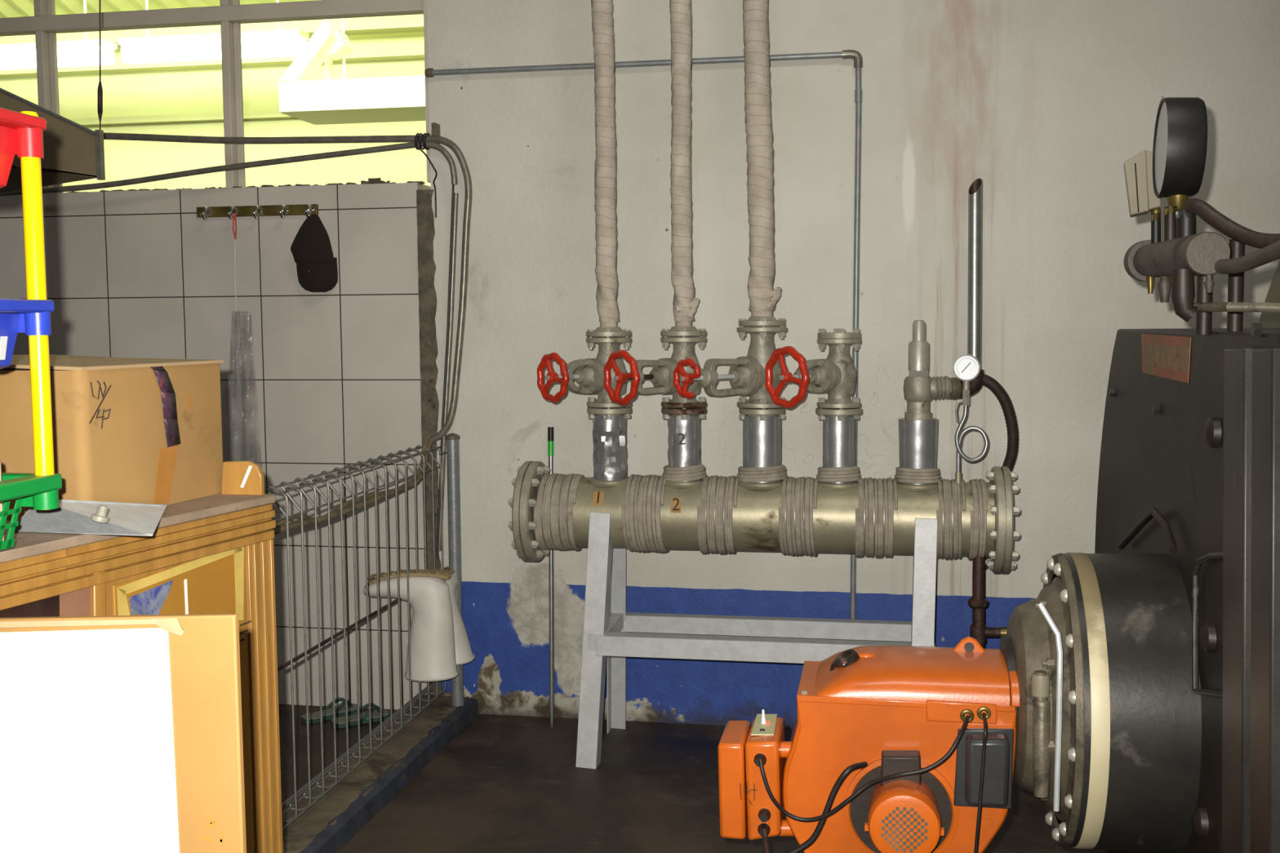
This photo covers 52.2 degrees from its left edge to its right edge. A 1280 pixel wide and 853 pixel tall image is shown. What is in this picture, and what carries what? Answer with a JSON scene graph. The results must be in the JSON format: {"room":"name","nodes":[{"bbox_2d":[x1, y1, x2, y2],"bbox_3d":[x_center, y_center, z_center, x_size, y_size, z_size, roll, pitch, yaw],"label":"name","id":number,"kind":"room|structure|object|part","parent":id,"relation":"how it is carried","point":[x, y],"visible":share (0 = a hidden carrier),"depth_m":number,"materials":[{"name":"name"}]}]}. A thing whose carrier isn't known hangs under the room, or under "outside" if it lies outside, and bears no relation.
{"room":"mechanical room","nodes":[
{"label":"mechanical room","id":0,"kind":"room"},
{"bbox_2d":[0,0,105,192],"bbox_3d":[-1.996,-1.247,4.110,0.850,1.036,0.256,0,5,10],"label":"hanging lamp","id":1,"kind":"object","parent":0,"point":[73,152],"visible":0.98,"depth_m":3.97,"materials":[{"name":"grey metal"}]},
{"bbox_2d":[0,0,315,17],"bbox_3d":[-2.412,-2.819,6.587,8.060,1.038,3.100,0,5,10],"label":"ceiling","id":2,"kind":"structure","parent":0,"point":[8,8],"depth_m":7.91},
{"bbox_2d":[0,42,36,70],"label":"strip light","id":3,"kind":"object","parent":2,"relation":"hanging from","point":[13,55],"depth_m":7.36,"materials":[{"name":"white plastic"}]},
{"bbox_2d":[56,31,117,67],"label":"strip light","id":4,"kind":"object","parent":2,"relation":"hanging from","point":[79,53],"depth_m":7.29,"materials":[{"name":"white plastic"}]},
{"bbox_2d":[0,46,115,70],"bbox_3d":[-3.750,-2.079,7.451,1.614,0.090,0.080,0,5,10],"label":"diffuser","id":5,"kind":"object","parent":4,"relation":"attached to","point":[11,57],"depth_m":7.32,"materials":[{"name":"white plastic"}]},
{"bbox_3d":[-3.106,-2.411,7.307,0.015,0.514,0.015,-1,5,-12],"label":"drop rod","id":6,"kind":"part","parent":4,"relation":"part of","materials":[{"name":"white metal"}]},
{"bbox_2d":[117,28,222,64],"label":"strip light","id":7,"kind":"object","parent":2,"relation":"hanging from","point":[203,46],"depth_m":7.20,"materials":[{"name":"white plastic"}]},
{"bbox_3d":[-2.736,-2.409,7.240,0.015,0.514,0.015,2,5,33],"label":"drop rod","id":8,"kind":"part","parent":7,"relation":"part of","materials":[{"name":"white metal"}]},
{"bbox_2d":[120,36,306,64],"bbox_3d":[-2.351,-2.071,7.197,1.076,0.090,0.080,0,5,10],"label":"diffuser","id":9,"kind":"object","parent":7,"relation":"attached to","point":[162,49],"depth_m":7.17,"materials":[{"name":"white plastic"}]},
{"bbox_2d":[240,21,309,58],"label":"strip light","id":10,"kind":"object","parent":2,"relation":"hanging from","point":[277,42],"depth_m":7.09,"materials":[{"name":"white plastic"}]},
{"bbox_3d":[-1.973,-2.404,7.101,0.015,0.514,0.015,2,5,33],"label":"drop rod","id":11,"kind":"part","parent":10,"relation":"part of","materials":[{"name":"white metal"}]},
{"bbox_2d":[278,17,426,124],"bbox_3d":[-0.901,-2.191,6.209,1.605,1.378,0.400,0,5,10],"label":"ventilation duct","id":12,"kind":"object","parent":2,"relation":"hanging from","point":[330,100],"visible":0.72,"depth_m":6.18,"materials":[{"name":"white metal"}]},
{"bbox_2d":[324,29,355,60],"bbox_3d":[-1.447,-1.840,6.296,0.103,0.120,0.120,0,5,10],"label":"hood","id":13,"kind":"object","parent":12,"relation":"attached to","point":[340,46],"depth_m":6.26,"materials":[{"name":"white metal"}]},
{"bbox_3d":[-1.441,-2.266,6.301,0.015,1.233,0.015,-1,5,-12],"label":"hanger rod","id":14,"kind":"part","parent":12,"relation":"part of","materials":[{"name":"white metal"}]},
{"bbox_2d":[0,34,431,192],"bbox_3d":[-2.076,-0.860,8.110,8.000,3.250,0.100,0,5,10],"label":"wall","id":15,"kind":"structure","parent":0,"point":[194,91],"depth_m":8.08,"materials":[{"name":"yellow paint"}]},
{"bbox_2d":[0,13,424,125],"bbox_3d":[-2.163,-2.149,7.870,7.900,0.540,0.200,0,5,10],"label":"trim","id":16,"kind":"structure","parent":15,"relation":"attached to","point":[404,24],"depth_m":7.89,"materials":[{"name":"metal"}]},
{"bbox_2d":[0,0,1279,728],"bbox_3d":[-0.188,-1.059,4.517,8.400,4.220,0.160,0,5,10],"label":"wall","id":17,"kind":"structure","parent":0,"point":[1045,103],"depth_m":4.43,"materials":[{"name":"paint"}]},
{"bbox_2d":[0,0,430,192],"bbox_3d":[-2.232,-1.721,4.816,3.062,1.714,0.123,0,5,10],"label":"window","id":18,"kind":"structure","parent":17,"relation":"in","point":[230,14],"depth_m":4.71,"materials":[{"name":"grey metal"}]},
{"bbox_3d":[-2.230,-1.486,4.835,3.062,0.054,0.060,0,5,10],"label":"rail","id":19,"kind":"part","parent":18,"relation":"part of","materials":[{"name":"grey metal"}]},
{"bbox_3d":[-1.108,-1.158,4.671,0.721,0.592,0.004,0,5,10],"label":"pane","id":20,"kind":"part","parent":18,"relation":"part of","materials":[{"name":"clear glass"}]},
{"bbox_2d":[60,177,424,192],"bbox_3d":[-1.771,-0.869,4.770,2.067,0.031,0.037,0,5,10],"label":"trim","id":21,"kind":"structure","parent":17,"relation":"attached to","point":[371,180],"depth_m":4.65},
{"bbox_2d":[196,204,318,220],"bbox_3d":[-1.373,-0.762,4.647,0.462,0.052,0.065,0,5,10],"label":"hook rail","id":22,"kind":"object","parent":17,"relation":"attached to","point":[203,212],"visible":1,"depth_m":4.65,"materials":[{"name":"gold metal"}]},
{"bbox_2d":[232,213,255,462],"bbox_3d":[-1.438,-0.301,4.681,0.149,0.918,0.050,0,5,10],"label":"cord","id":23,"kind":"object","parent":22,"relation":"hanging from","point":[245,458],"visible":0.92,"depth_m":4.67,"materials":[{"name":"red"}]},
{"bbox_3d":[-1.441,-0.712,4.646,0.018,0.092,0.011,3,6,40],"label":"red cord","id":24,"kind":"part","parent":23,"relation":"part of","materials":[{"name":"red fabric"}]},
{"bbox_2d":[290,213,337,292],"bbox_3d":[-1.152,-0.611,4.596,0.165,0.274,0.075,0,5,10],"label":"baseball cap","id":25,"kind":"object","parent":22,"relation":"hanging from","point":[311,250],"visible":1,"depth_m":4.58,"materials":[{"name":"brown fabric"}]},
{"bbox_3d":[-1.158,-0.655,4.585,0.164,0.183,0.056,0,5,10],"label":"crown","id":26,"kind":"part","parent":25,"relation":"part of","materials":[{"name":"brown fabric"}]},
{"bbox_2d":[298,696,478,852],"bbox_3d":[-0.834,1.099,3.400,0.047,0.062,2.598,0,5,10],"label":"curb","id":27,"kind":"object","parent":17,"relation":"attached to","point":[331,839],"depth_m":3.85,"materials":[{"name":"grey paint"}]},
{"bbox_2d":[416,189,443,696],"bbox_3d":[-0.727,0.095,4.697,0.066,1.860,0.162,0,5,10],"label":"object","id":28,"kind":"structure","parent":17,"relation":"attached to","point":[428,352],"depth_m":4.60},
{"bbox_2d":[431,122,439,144],"bbox_3d":[-0.704,-1.012,4.507,0.016,0.067,0.048,0,5,10],"label":"wall bracket","id":29,"kind":"object","parent":17,"relation":"attached to","point":[435,126],"visible":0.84,"depth_m":4.49,"materials":[{"name":"grey metal"}]},
{"bbox_2d":[103,132,471,443],"bbox_3d":[-1.521,-0.512,4.672,1.926,1.146,0.025,0,5,10],"label":"cable conduit","id":30,"kind":"object","parent":29,"relation":"attached to","point":[453,146],"visible":0.92,"depth_m":4.53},
{"bbox_2d":[414,133,430,150],"bbox_3d":[-0.745,-0.978,4.480,0.046,0.059,0.058,0,5,10],"label":"tie","id":31,"kind":"object","parent":30,"relation":"attached to","point":[421,140],"visible":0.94,"depth_m":4.46,"materials":[{"name":"black plastic"}]},
{"bbox_2d":[0,141,457,196],"bbox_3d":[-1.546,-0.907,4.620,1.876,0.154,0.021,0,5,10],"label":"cable conduit","id":32,"kind":"object","parent":31,"relation":"attached to","point":[438,147],"visible":0.98,"depth_m":4.58,"materials":[{"name":"plastic"}]},
{"bbox_2d":[415,146,437,217],"bbox_3d":[-0.725,-0.841,4.491,0.034,0.237,0.089,3,6,38],"label":"cable","id":33,"kind":"object","parent":31,"relation":"hanging from","point":[418,148],"visible":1,"depth_m":4.51,"materials":[{"name":"black rubber"}]},
{"bbox_2d":[438,192,458,551],"bbox_3d":[-0.671,-0.183,4.554,0.103,1.247,0.017,0,5,10],"label":"cable conduit","id":34,"kind":"object","parent":17,"relation":"attached to","point":[455,194],"visible":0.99,"depth_m":4.53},
{"bbox_2d":[436,184,454,560],"bbox_3d":[-0.676,-0.182,4.539,0.095,1.314,0.018,0,5,10],"label":"cable","id":35,"kind":"object","parent":34,"relation":"attached to","point":[452,193],"visible":1,"depth_m":4.53,"materials":[{"name":"black rubber"}]},
{"bbox_2d":[424,49,862,640],"bbox_3d":[0.001,-0.098,4.456,1.485,2.271,0.031,0,5,10],"label":"pipe","id":36,"kind":"object","parent":17,"relation":"attached to","point":[855,55],"visible":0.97,"depth_m":4.30,"materials":[{"name":"grey metal"}]},
{"bbox_2d":[279,704,1108,852],"bbox_3d":[-0.167,1.073,4.705,10.000,0.100,9.800,0,5,10],"label":"floor","id":37,"kind":"structure","parent":0,"point":[504,784],"depth_m":3.86,"materials":[{"name":"concrete"}]},
{"bbox_2d":[0,613,246,852],"bbox_3d":[-0.724,0.744,1.643,0.522,1.046,0.017,0,5,10],"label":"board","id":38,"kind":"object","parent":37,"relation":"on","point":[119,734],"visible":1,"depth_m":1.59,"materials":[{"name":"cardboard"}]},
{"bbox_2d":[0,461,283,852],"bbox_3d":[-1.161,0.666,2.221,0.501,1.117,1.154,1,5,20],"label":"base cabinet","id":39,"kind":"object","parent":37,"relation":"on","point":[214,553],"visible":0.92,"depth_m":2.45,"materials":[{"name":"brown wood"}]},
{"bbox_3d":[-0.980,0.418,2.005,0.001,0.307,0.252,1,5,20],"label":"dark pane","id":40,"kind":"part","parent":39,"relation":"part of","materials":[{"name":"clear glass"}]},
{"bbox_2d":[0,107,62,550],"bbox_3d":[-1.073,-0.131,1.836,0.371,0.636,0.278,0,5,10],"label":"rack","id":41,"kind":"object","parent":39,"relation":"on","point":[21,134],"visible":1,"depth_m":1.91,"materials":[{"name":"yellow plastic"}]},
{"bbox_2d":[0,459,4,541],"bbox_3d":[-0.966,0.111,1.920,0.050,0.133,0.032,0,5,10],"label":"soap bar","id":42,"kind":"object","parent":41,"relation":"in","point":[1,503],"visible":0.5,"depth_m":1.92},
{"bbox_2d":[0,107,46,188],"bbox_3d":[-1.075,-0.390,1.816,0.370,0.106,0.278,0,5,10],"label":"basket","id":43,"kind":"object","parent":41,"relation":"on","point":[21,134],"depth_m":1.89,"materials":[{"name":"plastic"}]},
{"bbox_2d":[0,298,54,368],"bbox_3d":[-1.073,-0.128,1.836,0.370,0.101,0.278,0,5,10],"label":"basket","id":44,"kind":"object","parent":41,"relation":"on","point":[32,317],"depth_m":1.91,"materials":[{"name":"plastic"}]},
{"bbox_2d":[0,472,62,550],"bbox_3d":[-1.071,0.133,1.857,0.370,0.106,0.278,0,5,10],"label":"basket","id":45,"kind":"object","parent":41,"relation":"on","point":[38,491],"depth_m":1.92,"materials":[{"name":"plastic"}]},
{"bbox_2d":[14,499,167,536],"bbox_3d":[-0.856,0.137,2.256,0.266,0.060,0.333,2,5,28],"label":"steel plate","id":46,"kind":"object","parent":39,"relation":"on","point":[71,517],"visible":0.93,"depth_m":2.15,"materials":[{"name":"silver metal"}]},
{"bbox_2d":[0,354,223,520],"bbox_3d":[-1.108,0.004,2.516,0.428,0.289,0.430,1,5,15],"label":"cardboard box","id":47,"kind":"object","parent":39,"relation":"on","point":[125,429],"visible":0.91,"depth_m":2.37,"materials":[{"name":"brown cardboard"}]},
{"bbox_3d":[-0.953,0.235,2.109,0.051,0.072,1.150,1,5,20],"label":"moulding","id":48,"kind":"part","parent":39,"relation":"part of","materials":[{"name":"brown wood"}]},
{"bbox_3d":[-0.854,0.704,2.402,0.088,0.908,0.432,0,5,10],"label":"door","id":49,"kind":"part","parent":39,"relation":"part of","materials":[{"name":"brown wood"}]},
{"bbox_3d":[-0.834,0.316,2.399,0.001,0.154,0.350,1,5,20],"label":"tape frame","id":50,"kind":"part","parent":39,"relation":"part of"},
{"bbox_3d":[-0.839,0.681,2.425,0.011,0.850,0.352,1,5,20],"label":"door panel","id":51,"kind":"part","parent":39,"relation":"part of","materials":[{"name":"beige wood"}]},
{"bbox_2d":[240,620,251,641],"bbox_3d":[-0.775,0.402,2.567,0.001,0.035,0.036,1,5,20],"label":"print","id":52,"kind":"object","parent":39,"relation":"attached to","point":[245,625],"depth_m":2.57},
{"bbox_2d":[300,697,359,724],"bbox_3d":[-1.094,1.006,4.644,0.090,0.055,0.225,3,6,41],"label":"sandal","id":53,"kind":"object","parent":37,"relation":"on","point":[327,713],"visible":0.75,"depth_m":4.63,"materials":[{"name":"green plastic"}]},
{"bbox_2d":[330,702,389,728],"bbox_3d":[-0.976,1.010,4.579,0.209,0.055,0.090,-4,6,-40],"label":"sandal","id":54,"kind":"object","parent":37,"relation":"on","point":[340,722],"visible":0.75,"depth_m":4.57,"materials":[{"name":"green plastic"}]},
{"bbox_2d":[282,694,470,852],"bbox_3d":[-0.920,1.099,3.417,0.219,0.062,2.600,0,5,10],"label":"kerb","id":55,"kind":"object","parent":37,"relation":"on","point":[302,832],"visible":0.6,"depth_m":3.87,"materials":[{"name":"concrete"}]},
{"bbox_2d":[264,444,446,831],"bbox_3d":[-0.876,0.572,3.748,0.067,0.897,1.784,0,5,10],"label":"mesh fence","id":56,"kind":"object","parent":55,"relation":"on","point":[304,789],"visible":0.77,"depth_m":3.83,"materials":[{"name":"metal"}]},
{"bbox_3d":[-0.902,0.618,3.767,0.011,0.011,1.744,0,5,10],"label":"rail","id":57,"kind":"part","parent":56,"relation":"part of","materials":[{"name":"grey metal"}]},
{"bbox_2d":[275,435,430,527],"bbox_3d":[-0.836,0.158,3.924,0.014,0.165,1.209,0,5,10],"label":"cable","id":58,"kind":"object","parent":56,"relation":"attached to","point":[344,504],"visible":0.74,"depth_m":3.91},
{"bbox_2d":[273,441,432,534],"bbox_3d":[-0.832,0.171,3.925,0.019,0.148,1.210,0,5,10],"label":"cable","id":59,"kind":"object","parent":56,"relation":"attached to","point":[292,526],"visible":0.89,"depth_m":3.81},
{"bbox_2d":[363,568,458,681],"bbox_3d":[-0.766,0.659,4.373,0.319,0.361,0.140,0,5,10],"label":"rubber boot","id":60,"kind":"object","parent":56,"relation":"attached to","point":[432,638],"visible":0.86,"depth_m":4.32,"materials":[{"name":"white rubber"}]},
{"bbox_2d":[439,566,475,665],"bbox_3d":[-0.640,0.643,4.510,0.148,0.297,0.279,0,5,0],"label":"rubber boot","id":61,"kind":"object","parent":56,"relation":"attached to","point":[464,653],"visible":0.47,"depth_m":4.42,"materials":[{"name":"white rubber"}]},
{"bbox_2d":[439,433,463,706],"bbox_3d":[-0.653,0.501,4.558,0.051,0.961,0.088,-3,5,-33],"label":"fence post","id":62,"kind":"object","parent":55,"relation":"on","point":[452,439],"visible":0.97,"depth_m":4.51,"materials":[{"name":"metal"}]},
{"bbox_2d":[547,426,554,727],"bbox_3d":[-0.306,0.520,4.515,0.021,1.035,0.098,0,5,3],"label":"metal rod","id":63,"kind":"object","parent":37,"relation":"on","point":[550,429],"visible":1,"depth_m":4.50,"materials":[{"name":"grey metal"}]},
{"bbox_2d":[575,511,937,768],"bbox_3d":[0.377,0.663,4.170,1.108,0.810,0.416,0,5,10],"label":"stand","id":64,"kind":"object","parent":37,"relation":"on","point":[606,621],"visible":0.67,"depth_m":4.09,"materials":[{"name":"silver metal"}]},
{"bbox_3d":[-0.129,0.671,4.109,0.057,0.808,0.167,4,6,43],"label":"leg","id":65,"kind":"part","parent":64,"relation":"part of","materials":[{"name":"silver metal"}]},
{"bbox_3d":[-0.080,0.700,4.384,0.067,0.709,0.179,-1,5,-4],"label":"leg","id":66,"kind":"part","parent":64,"relation":"part of","materials":[{"name":"silver metal"}]},
{"bbox_3d":[0.365,0.685,4.015,1.010,0.063,0.062,0,5,10],"label":"rail","id":67,"kind":"part","parent":64,"relation":"part of","materials":[{"name":"silver metal"}]},
{"bbox_2d":[507,406,1020,573],"bbox_3d":[0.376,0.192,4.112,1.559,0.503,0.326,0,5,10],"label":"header","id":68,"kind":"object","parent":64,"relation":"on","point":[761,508],"visible":1,"depth_m":4.03,"materials":[{"name":"silver metal"}]},
{"bbox_2d":[537,328,631,419],"bbox_3d":[-0.167,-0.164,4.117,0.317,0.284,0.156,-4,6,-41],"label":"valve","id":69,"kind":"object","parent":68,"relation":"attached to","point":[589,375],"visible":0.89,"depth_m":4.09,"materials":[{"name":"silver metal"}]},
{"bbox_3d":[-0.228,-0.154,4.064,0.134,0.015,0.015,-4,6,-40],"label":"stem","id":70,"kind":"part","parent":69,"relation":"part of","materials":[{"name":"metal"}]},
{"bbox_2d":[586,0,631,337],"bbox_3d":[-0.109,-1.408,4.072,0.145,2.254,0.145,0,5,10],"label":"pipe","id":71,"kind":"object","parent":69,"relation":"on","point":[605,180],"visible":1,"depth_m":4.10,"materials":[{"name":"beige fabric"}]},
{"bbox_2d":[603,328,706,420],"bbox_3d":[0.056,-0.162,4.072,0.342,0.284,0.170,-4,6,-41],"label":"valve","id":72,"kind":"object","parent":68,"relation":"attached to","point":[661,375],"visible":0.89,"depth_m":4.05,"materials":[{"name":"silver metal"}]},
{"bbox_3d":[-0.004,-0.152,4.018,0.159,0.015,0.015,-4,6,-38],"label":"stem","id":73,"kind":"part","parent":72,"relation":"part of","materials":[{"name":"metal"}]},
{"bbox_2d":[660,0,706,337],"bbox_3d":[0.128,-1.407,4.029,0.144,2.254,0.144,-4,5,-35],"label":"pipe","id":74,"kind":"object","parent":72,"relation":"on","point":[685,304],"visible":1,"depth_m":4.05,"materials":[{"name":"beige fabric"}]},
{"bbox_2d":[673,318,786,420],"bbox_3d":[0.277,-0.173,4.007,0.412,0.314,0.156,-4,6,-35],"label":"valve","id":75,"kind":"object","parent":68,"relation":"attached to","point":[746,375],"visible":0.95,"depth_m":4.00,"materials":[{"name":"silver metal"}]},
{"bbox_3d":[0.218,-0.148,3.948,0.224,0.015,0.015,-4,6,-40],"label":"stem","id":76,"kind":"part","parent":75,"relation":"part of","materials":[{"name":"metal"}]},
{"bbox_2d":[738,0,785,326],"bbox_3d":[0.368,-1.420,3.984,0.148,2.224,0.143,0,5,10],"label":"pipe","id":77,"kind":"object","parent":75,"relation":"on","point":[759,136],"visible":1,"depth_m":4.00,"materials":[{"name":"beige fabric"}]},
{"bbox_2d":[764,329,861,421],"bbox_3d":[0.535,-0.157,4.001,0.305,0.277,0.186,-5,6,-43],"label":"valve","id":78,"kind":"object","parent":68,"relation":"on","point":[836,375],"visible":0.99,"depth_m":3.97,"materials":[{"name":"silver metal"}]},
{"bbox_2d":[817,328,860,338],"bbox_3d":[0.614,-0.287,4.030,0.132,0.029,0.132,0,5,10],"label":"flange","id":79,"kind":"object","parent":78,"relation":"on","point":[827,335],"visible":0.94,"depth_m":3.98,"materials":[{"name":"paint"}]},
{"bbox_2d":[902,320,951,413],"bbox_3d":[0.879,-0.173,3.991,0.145,0.306,0.091,0,5,10],"label":"valve","id":80,"kind":"object","parent":68,"relation":"on","point":[919,388],"visible":0.98,"depth_m":3.97,"materials":[{"name":"silver metal"}]},
{"bbox_2d":[930,375,951,399],"bbox_3d":[0.915,-0.119,3.995,0.068,0.074,0.072,-1,5,-1],"label":"outlet","id":81,"kind":"object","parent":80,"relation":"attached to","point":[940,387],"depth_m":3.97,"materials":[{"name":"silver metal"}]},
{"bbox_2d":[948,177,983,399],"bbox_3d":[1.003,-0.422,4.006,0.119,0.676,0.072,-1,5,-12],"label":"pipe","id":82,"kind":"object","parent":80,"relation":"attached to","point":[975,192],"visible":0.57,"depth_m":4.00,"materials":[{"name":"silver metal"}]},
{"bbox_2d":[982,373,1018,568],"bbox_3d":[1.120,0.138,4.084,0.108,0.615,0.143,3,5,34],"label":"hose","id":83,"kind":"object","parent":82,"relation":"attached to","point":[990,383],"visible":0.63,"depth_m":4.05,"materials":[{"name":"black rubber"}]},
{"bbox_2d":[952,354,988,486],"bbox_3d":[0.997,-0.001,3.940,0.110,0.434,0.050,0,5,10],"label":"pressure gauge","id":84,"kind":"object","parent":68,"relation":"attached to","point":[966,367],"visible":0.98,"depth_m":3.92,"materials":[{"name":"white metal"}]},
{"bbox_2d":[955,471,961,486],"bbox_3d":[0.968,0.176,3.972,0.026,0.075,0.026,0,5,10],"label":"socket","id":85,"kind":"object","parent":84,"relation":"attached to","point":[957,474],"depth_m":3.96,"materials":[{"name":"beige metal"}]},
{"bbox_3d":[0.958,-0.045,3.922,0.024,0.066,0.007,0,5,4],"label":"cock lever","id":86,"kind":"part","parent":84,"relation":"part of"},
{"bbox_2d":[968,553,1007,648],"bbox_3d":[1.061,0.522,3.968,0.127,0.306,0.060,0,5,10],"label":"drain pipe","id":87,"kind":"object","parent":68,"relation":"attached to","point":[979,631],"visible":0.78,"depth_m":3.96,"materials":[{"name":"brown metal"}]},
{"bbox_3d":[0.422,0.663,4.325,1.010,0.057,0.050,0,5,10],"label":"rail","id":88,"kind":"part","parent":64,"relation":"part of","materials":[{"name":"silver metal"}]},
{"bbox_3d":[0.852,0.676,3.940,0.083,0.805,0.132,0,5,10],"label":"leg","id":89,"kind":"part","parent":64,"relation":"part of","materials":[{"name":"silver metal"}]},
{"bbox_2d":[1006,260,1279,852],"bbox_3d":[2.311,0.314,2.438,3.122,1.730,2.060,0,5,10],"label":"boiler","id":90,"kind":"object","parent":37,"relation":"on","point":[1147,663],"visible":0.98,"depth_m":2.45,"materials":[{"name":"black paint"}]},
{"bbox_2d":[717,635,1019,852],"bbox_3d":[0.488,0.710,2.742,0.630,0.528,0.433,0,5,10],"label":"burner","id":91,"kind":"object","parent":90,"relation":"attached to","point":[890,748],"visible":1,"depth_m":2.66,"materials":[{"name":"orange metal"}]},
{"bbox_2d":[751,709,777,735],"bbox_3d":[0.267,0.621,2.786,0.047,0.033,0.148,0,5,10],"label":"switch plate","id":92,"kind":"object","parent":91,"relation":"attached to","point":[763,724],"depth_m":2.78,"materials":[{"name":"beige"}]},
{"bbox_3d":[0.310,0.850,2.765,0.041,0.036,0.034,0,5,10],"label":"bracket arm","id":93,"kind":"part","parent":91,"relation":"part of","materials":[{"name":"orange metal"}]},
{"bbox_3d":[0.308,0.681,2.752,0.041,0.036,0.034,0,5,10],"label":"bracket arm","id":94,"kind":"part","parent":91,"relation":"part of","materials":[{"name":"orange metal"}]},
{"bbox_3d":[0.434,0.502,2.776,0.048,0.023,0.048,0,5,10],"label":"sight glass","id":95,"kind":"part","parent":91,"relation":"part of","materials":[{"name":"glass"}]},
{"bbox_3d":[0.530,0.784,2.658,0.205,0.205,0.008,0,5,10],"label":"motor plate","id":96,"kind":"part","parent":91,"relation":"part of","materials":[{"name":"orange metal"}]},
{"bbox_3d":[0.523,0.774,2.590,0.140,0.140,0.135,0,5,10],"label":"motor","id":97,"kind":"part","parent":91,"relation":"part of","materials":[{"name":"orange metal"}]},
{"bbox_3d":[0.835,0.567,2.748,0.110,0.510,0.510,0,5,10],"label":"burner mount","id":98,"kind":"part","parent":90,"relation":"part of","materials":[{"name":"grey metal"}]},
{"bbox_2d":[1143,343,1189,373],"bbox_3d":[1.093,-0.145,2.722,0.001,0.050,0.439,0,5,10],"label":"print","id":99,"kind":"object","parent":90,"relation":"attached to","point":[1157,357],"depth_m":2.70},
{"bbox_2d":[1123,205,1279,334],"bbox_3d":[1.067,-0.303,2.504,0.174,0.249,0.655,0,5,10],"label":"pipe manifold","id":100,"kind":"object","parent":90,"relation":"on","point":[1184,254],"visible":0.94,"depth_m":2.38,"materials":[{"name":"grey metal"}]},
{"bbox_2d":[1124,149,1161,217],"bbox_3d":[1.078,-0.515,2.805,0.087,0.147,0.078,0,5,10],"label":"switch","id":101,"kind":"object","parent":100,"relation":"attached to","point":[1138,170],"visible":0.82,"depth_m":2.77,"materials":[{"name":"beige plastic"}]},
{"bbox_3d":[1.069,-0.402,2.705,0.020,0.079,0.019,0,5,10],"label":"stem","id":102,"kind":"part","parent":100,"relation":"part of","materials":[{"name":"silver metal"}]},
{"bbox_3d":[1.043,-0.392,2.568,0.025,0.080,0.024,0,5,10],"label":"stem","id":103,"kind":"part","parent":100,"relation":"part of","materials":[{"name":"metal"}]},
{"bbox_2d":[1152,97,1207,209],"bbox_3d":[1.066,-0.538,2.584,0.076,0.224,0.194,1,5,13],"label":"pressure gauge","id":104,"kind":"object","parent":100,"relation":"attached to","point":[1180,146],"visible":0.95,"depth_m":2.51,"materials":[{"name":"black metal"}]},
{"bbox_3d":[1.019,-0.377,2.436,0.034,0.056,0.034,0,5,10],"label":"stem","id":105,"kind":"part","parent":100,"relation":"part of","materials":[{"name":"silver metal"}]},
{"bbox_2d":[1183,198,1279,248],"bbox_3d":[1.052,-0.354,2.258,0.035,0.102,0.245,-3,5,-31],"label":"hose","id":106,"kind":"object","parent":100,"relation":"attached to","point":[1201,208],"visible":0.98,"depth_m":2.28,"materials":[{"name":"rubber"}]},
{"bbox_2d":[1213,240,1279,274],"bbox_3d":[0.959,-0.266,1.994,0.035,0.055,0.387,0,5,6],"label":"hose","id":107,"kind":"object","parent":100,"relation":"attached to","point":[1270,253],"visible":1,"depth_m":2.06,"materials":[{"name":"rubber"}]},
{"bbox_3d":[0.995,0.345,2.253,0.012,0.316,0.334,0,5,10],"label":"access frame","id":108,"kind":"part","parent":90,"relation":"part of","materials":[{"name":"black metal"}]}
]}

